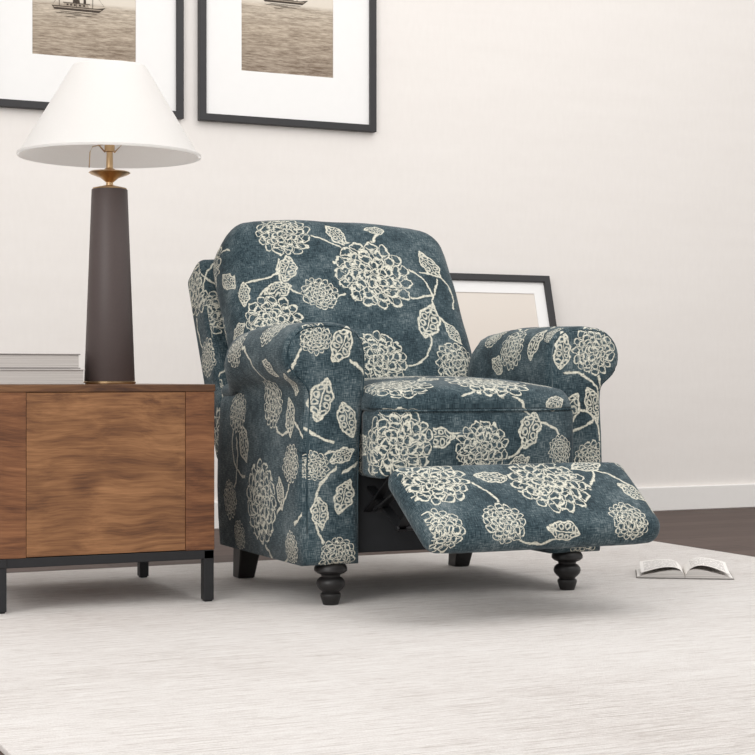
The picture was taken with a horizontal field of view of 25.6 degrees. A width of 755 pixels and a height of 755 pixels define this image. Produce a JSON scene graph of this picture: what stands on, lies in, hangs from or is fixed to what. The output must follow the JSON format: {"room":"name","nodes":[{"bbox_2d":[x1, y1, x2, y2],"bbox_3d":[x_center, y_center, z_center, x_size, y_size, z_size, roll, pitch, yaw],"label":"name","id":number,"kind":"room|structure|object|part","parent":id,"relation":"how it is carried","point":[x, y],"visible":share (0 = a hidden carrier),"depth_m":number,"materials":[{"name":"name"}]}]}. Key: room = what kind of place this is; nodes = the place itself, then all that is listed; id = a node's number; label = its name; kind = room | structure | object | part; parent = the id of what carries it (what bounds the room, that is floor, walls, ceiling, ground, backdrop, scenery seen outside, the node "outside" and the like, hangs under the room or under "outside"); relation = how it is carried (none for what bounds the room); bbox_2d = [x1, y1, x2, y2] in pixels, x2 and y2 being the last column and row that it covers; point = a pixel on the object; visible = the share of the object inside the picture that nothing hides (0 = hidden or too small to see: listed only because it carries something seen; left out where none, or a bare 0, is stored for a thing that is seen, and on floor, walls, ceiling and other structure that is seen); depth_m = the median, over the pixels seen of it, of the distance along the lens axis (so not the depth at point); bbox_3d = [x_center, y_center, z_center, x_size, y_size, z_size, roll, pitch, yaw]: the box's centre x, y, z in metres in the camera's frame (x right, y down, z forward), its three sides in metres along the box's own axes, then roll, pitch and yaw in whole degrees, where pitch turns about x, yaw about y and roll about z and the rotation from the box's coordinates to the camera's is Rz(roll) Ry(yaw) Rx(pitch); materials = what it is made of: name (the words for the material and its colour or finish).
{"room":"living room","nodes":[
{"label":"living room","id":0,"kind":"room"},
{"bbox_2d":[0,0,754,500],"bbox_3d":[-0.271,-0.834,6.504,13.000,2.812,0.120,0,0,-25],"label":"wall","id":1,"kind":"structure","parent":0,"point":[603,149],"depth_m":6.86,"materials":[{"name":"paint"}]},
{"bbox_2d":[0,0,183,119],"bbox_3d":[-1.058,-1.464,6.054,0.730,1.000,0.028,0,0,-25],"label":"picture frame","id":2,"kind":"object","parent":1,"relation":"attached to","point":[41,41],"visible":0.88,"depth_m":6.04,"materials":[{"name":"white paper"}]},
{"bbox_2d":[32,0,135,61],"bbox_3d":[-1.066,-1.464,6.053,0.384,0.601,0.003,0,0,-25],"label":"print","id":3,"kind":"object","parent":2,"relation":"attached to","point":[62,30],"depth_m":6.05},
{"bbox_2d":[198,0,376,132],"bbox_3d":[-0.340,-1.464,6.389,0.730,1.000,0.028,0,0,-25],"label":"picture frame","id":4,"kind":"object","parent":1,"relation":"attached to","point":[312,64],"visible":1,"depth_m":6.39,"materials":[{"name":"white paper"}]},
{"bbox_2d":[242,0,332,77],"bbox_3d":[-0.345,-1.464,6.389,0.379,0.599,0.003,0,0,-25],"label":"print","id":5,"kind":"object","parent":4,"relation":"attached to","point":[281,38],"depth_m":6.39},
{"bbox_2d":[214,483,754,528],"bbox_3d":[-0.242,0.519,6.441,13.000,0.105,0.018,0,0,-25],"label":"baseboard","id":6,"kind":"structure","parent":1,"relation":"attached to","point":[724,496],"depth_m":7.19,"materials":[{"name":"paint"}]},
{"bbox_2d":[0,507,754,754],"bbox_3d":[1.433,0.622,2.846,13.000,0.100,7.950,0,0,-25],"label":"floor","id":7,"kind":"structure","parent":0,"point":[731,530],"depth_m":5.95,"materials":[{"name":"brown wood"}]},
{"bbox_2d":[0,541,754,754],"bbox_3d":[0.532,0.566,3.372,2.712,0.012,3.865,0,0,-25],"label":"area rug","id":8,"kind":"object","parent":7,"relation":"on","point":[418,653],"visible":0.9,"depth_m":3.28,"materials":[{"name":"white carpet"}]},
{"bbox_2d":[0,384,214,613],"bbox_3d":[-0.777,0.288,4.304,0.550,0.543,0.580,0,0,-25],"label":"side table","id":9,"kind":"object","parent":8,"relation":"on","point":[90,474],"visible":0.99,"depth_m":4.04,"materials":[{"name":"brown wood"}]},
{"bbox_3d":[-0.896,0.495,3.947,0.026,0.129,0.026,0,0,-25],"label":"leg","id":10,"kind":"part","parent":9,"relation":"part of","materials":[{"name":"black metal"}]},
{"bbox_2d":[0,369,84,383],"bbox_3d":[-0.898,-0.002,4.231,0.262,0.038,0.200,0,0,-25],"label":"book","id":11,"kind":"object","parent":9,"relation":"on","point":[7,376],"visible":0.98,"depth_m":4.15,"materials":[{"name":"paper"}]},
{"bbox_2d":[0,353,79,368],"bbox_3d":[-0.904,-0.041,4.229,0.250,0.038,0.190,0,0,-26],"label":"book","id":12,"kind":"object","parent":11,"relation":"on","point":[7,360],"visible":0.98,"depth_m":4.15,"materials":[{"name":"paper"}]},
{"bbox_3d":[-0.768,0.232,4.283,0.396,0.392,0.527,0,0,-25],"label":"drawer","id":13,"kind":"part","parent":9,"relation":"part of","materials":[{"name":"brown wood"}]},
{"bbox_3d":[-0.777,0.442,4.304,0.544,0.022,0.580,0,0,-25],"label":"metal rail","id":14,"kind":"part","parent":9,"relation":"part of","materials":[{"name":"black metal"}]},
{"bbox_2d":[16,60,200,383],"bbox_3d":[-0.694,-0.394,4.310,0.473,0.822,0.473,0,0,-25],"label":"table lamp","id":15,"kind":"object","parent":9,"relation":"on","point":[109,115],"visible":0.99,"depth_m":4.25,"materials":[{"name":"grey metal"}]},
{"bbox_3d":[-0.694,-0.688,4.310,0.473,0.234,0.473,0,0,-25],"label":"lamp shade","id":16,"kind":"part","parent":15,"relation":"part of","materials":[{"name":"fabric"}]},
{"bbox_3d":[-0.694,0.013,4.310,0.134,0.008,0.134,0,0,-25],"label":"plate","id":17,"kind":"part","parent":15,"relation":"part of","materials":[{"name":"gold metal"}]},
{"bbox_3d":[-0.658,0.495,4.662,0.026,0.129,0.026,0,0,-25],"label":"leg","id":18,"kind":"part","parent":9,"relation":"part of","materials":[{"name":"black metal"}]},
{"bbox_3d":[-0.426,0.495,4.165,0.026,0.129,0.026,0,0,-25],"label":"leg","id":19,"kind":"part","parent":9,"relation":"part of","materials":[{"name":"black metal"}]},
{"bbox_2d":[188,220,659,604],"bbox_3d":[0.089,0.051,4.471,0.959,1.019,1.436,0,0,-25],"label":"recliner","id":20,"kind":"object","parent":8,"relation":"on","point":[355,411],"visible":1,"depth_m":4.17,"materials":[{"name":"fabric"}]},
{"bbox_3d":[-0.364,0.495,4.638,0.068,0.130,0.099,0,0,-25],"label":"leg","id":21,"kind":"part","parent":20,"relation":"part of","materials":[{"name":"black wood"}]},
{"bbox_3d":[-0.258,0.161,4.343,0.222,0.599,0.648,0,0,-25],"label":"arm","id":22,"kind":"part","parent":20,"relation":"part of","materials":[{"name":"fabric"}]},
{"bbox_3d":[-0.116,0.508,4.105,0.082,0.104,0.082,0,0,-25],"label":"leg","id":23,"kind":"part","parent":20,"relation":"part of","materials":[{"name":"black wood"}]},
{"bbox_2d":[213,220,471,377],"bbox_3d":[-0.092,-0.165,4.798,0.724,0.587,0.424,0,0,-25],"label":"cushion","id":24,"kind":"object","parent":20,"relation":"on","point":[393,286],"depth_m":4.73,"materials":[{"name":"fabric"}]},
{"bbox_3d":[0.077,0.318,4.495,0.550,0.235,0.575,0,0,-25],"label":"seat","id":25,"kind":"part","parent":20,"relation":"part of","materials":[{"name":"black metal"}]},
{"bbox_3d":[0.273,0.360,4.076,0.500,0.014,0.014,0,0,-25],"label":"linkage rod","id":26,"kind":"part","parent":20,"relation":"part of","materials":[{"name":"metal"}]},
{"bbox_3d":[0.252,0.495,4.926,0.068,0.130,0.099,0,0,-25],"label":"leg","id":27,"kind":"part","parent":20,"relation":"part of","materials":[{"name":"black wood"}]},
{"bbox_2d":[361,376,569,410],"bbox_3d":[0.123,0.042,4.398,0.565,0.093,0.680,0,0,-25],"label":"seat cushion","id":28,"kind":"object","parent":20,"relation":"on","point":[378,393],"depth_m":4.11,"materials":[{"name":"fabric"}]},
{"bbox_3d":[0.225,0.161,4.179,0.559,0.167,0.216,0,0,-25],"label":"seat","id":29,"kind":"part","parent":20,"relation":"part of","materials":[{"name":"fabric"}]},
{"bbox_3d":[0.410,0.161,4.654,0.222,0.599,0.648,0,0,-25],"label":"arm","id":30,"kind":"part","parent":20,"relation":"part of","materials":[{"name":"fabric"}]},
{"bbox_3d":[0.501,0.508,4.392,0.082,0.104,0.082,0,0,-25],"label":"leg","id":31,"kind":"part","parent":20,"relation":"part of","materials":[{"name":"black wood"}]},
{"bbox_2d":[635,557,733,579],"bbox_3d":[0.867,0.539,4.711,0.268,0.041,0.188,0,0,8],"label":"open book","id":32,"kind":"object","parent":8,"relation":"on","point":[700,567],"visible":1,"depth_m":4.65,"materials":[{"name":"white paper"}]},
{"bbox_2d":[450,273,556,352],"bbox_3d":[0.430,0.076,6.585,0.730,0.990,0.299,0,0,-25],"label":"picture frame","id":33,"kind":"object","parent":7,"relation":"on","point":[489,304],"visible":0.22,"depth_m":6.73,"materials":[{"name":"beige paper"}]},
{"bbox_2d":[456,292,538,352],"bbox_3d":[0.423,0.077,6.586,0.588,0.870,0.001,0,-16,-25],"label":"print","id":34,"kind":"object","parent":33,"relation":"attached to","point":[483,315],"depth_m":6.71},
{"bbox_3d":[0.430,0.076,6.585,0.730,1.020,0.028,0,-15,-25],"label":"frame","id":35,"kind":"part","parent":33,"relation":"part of","materials":[{"name":"black wood"}]}
]}

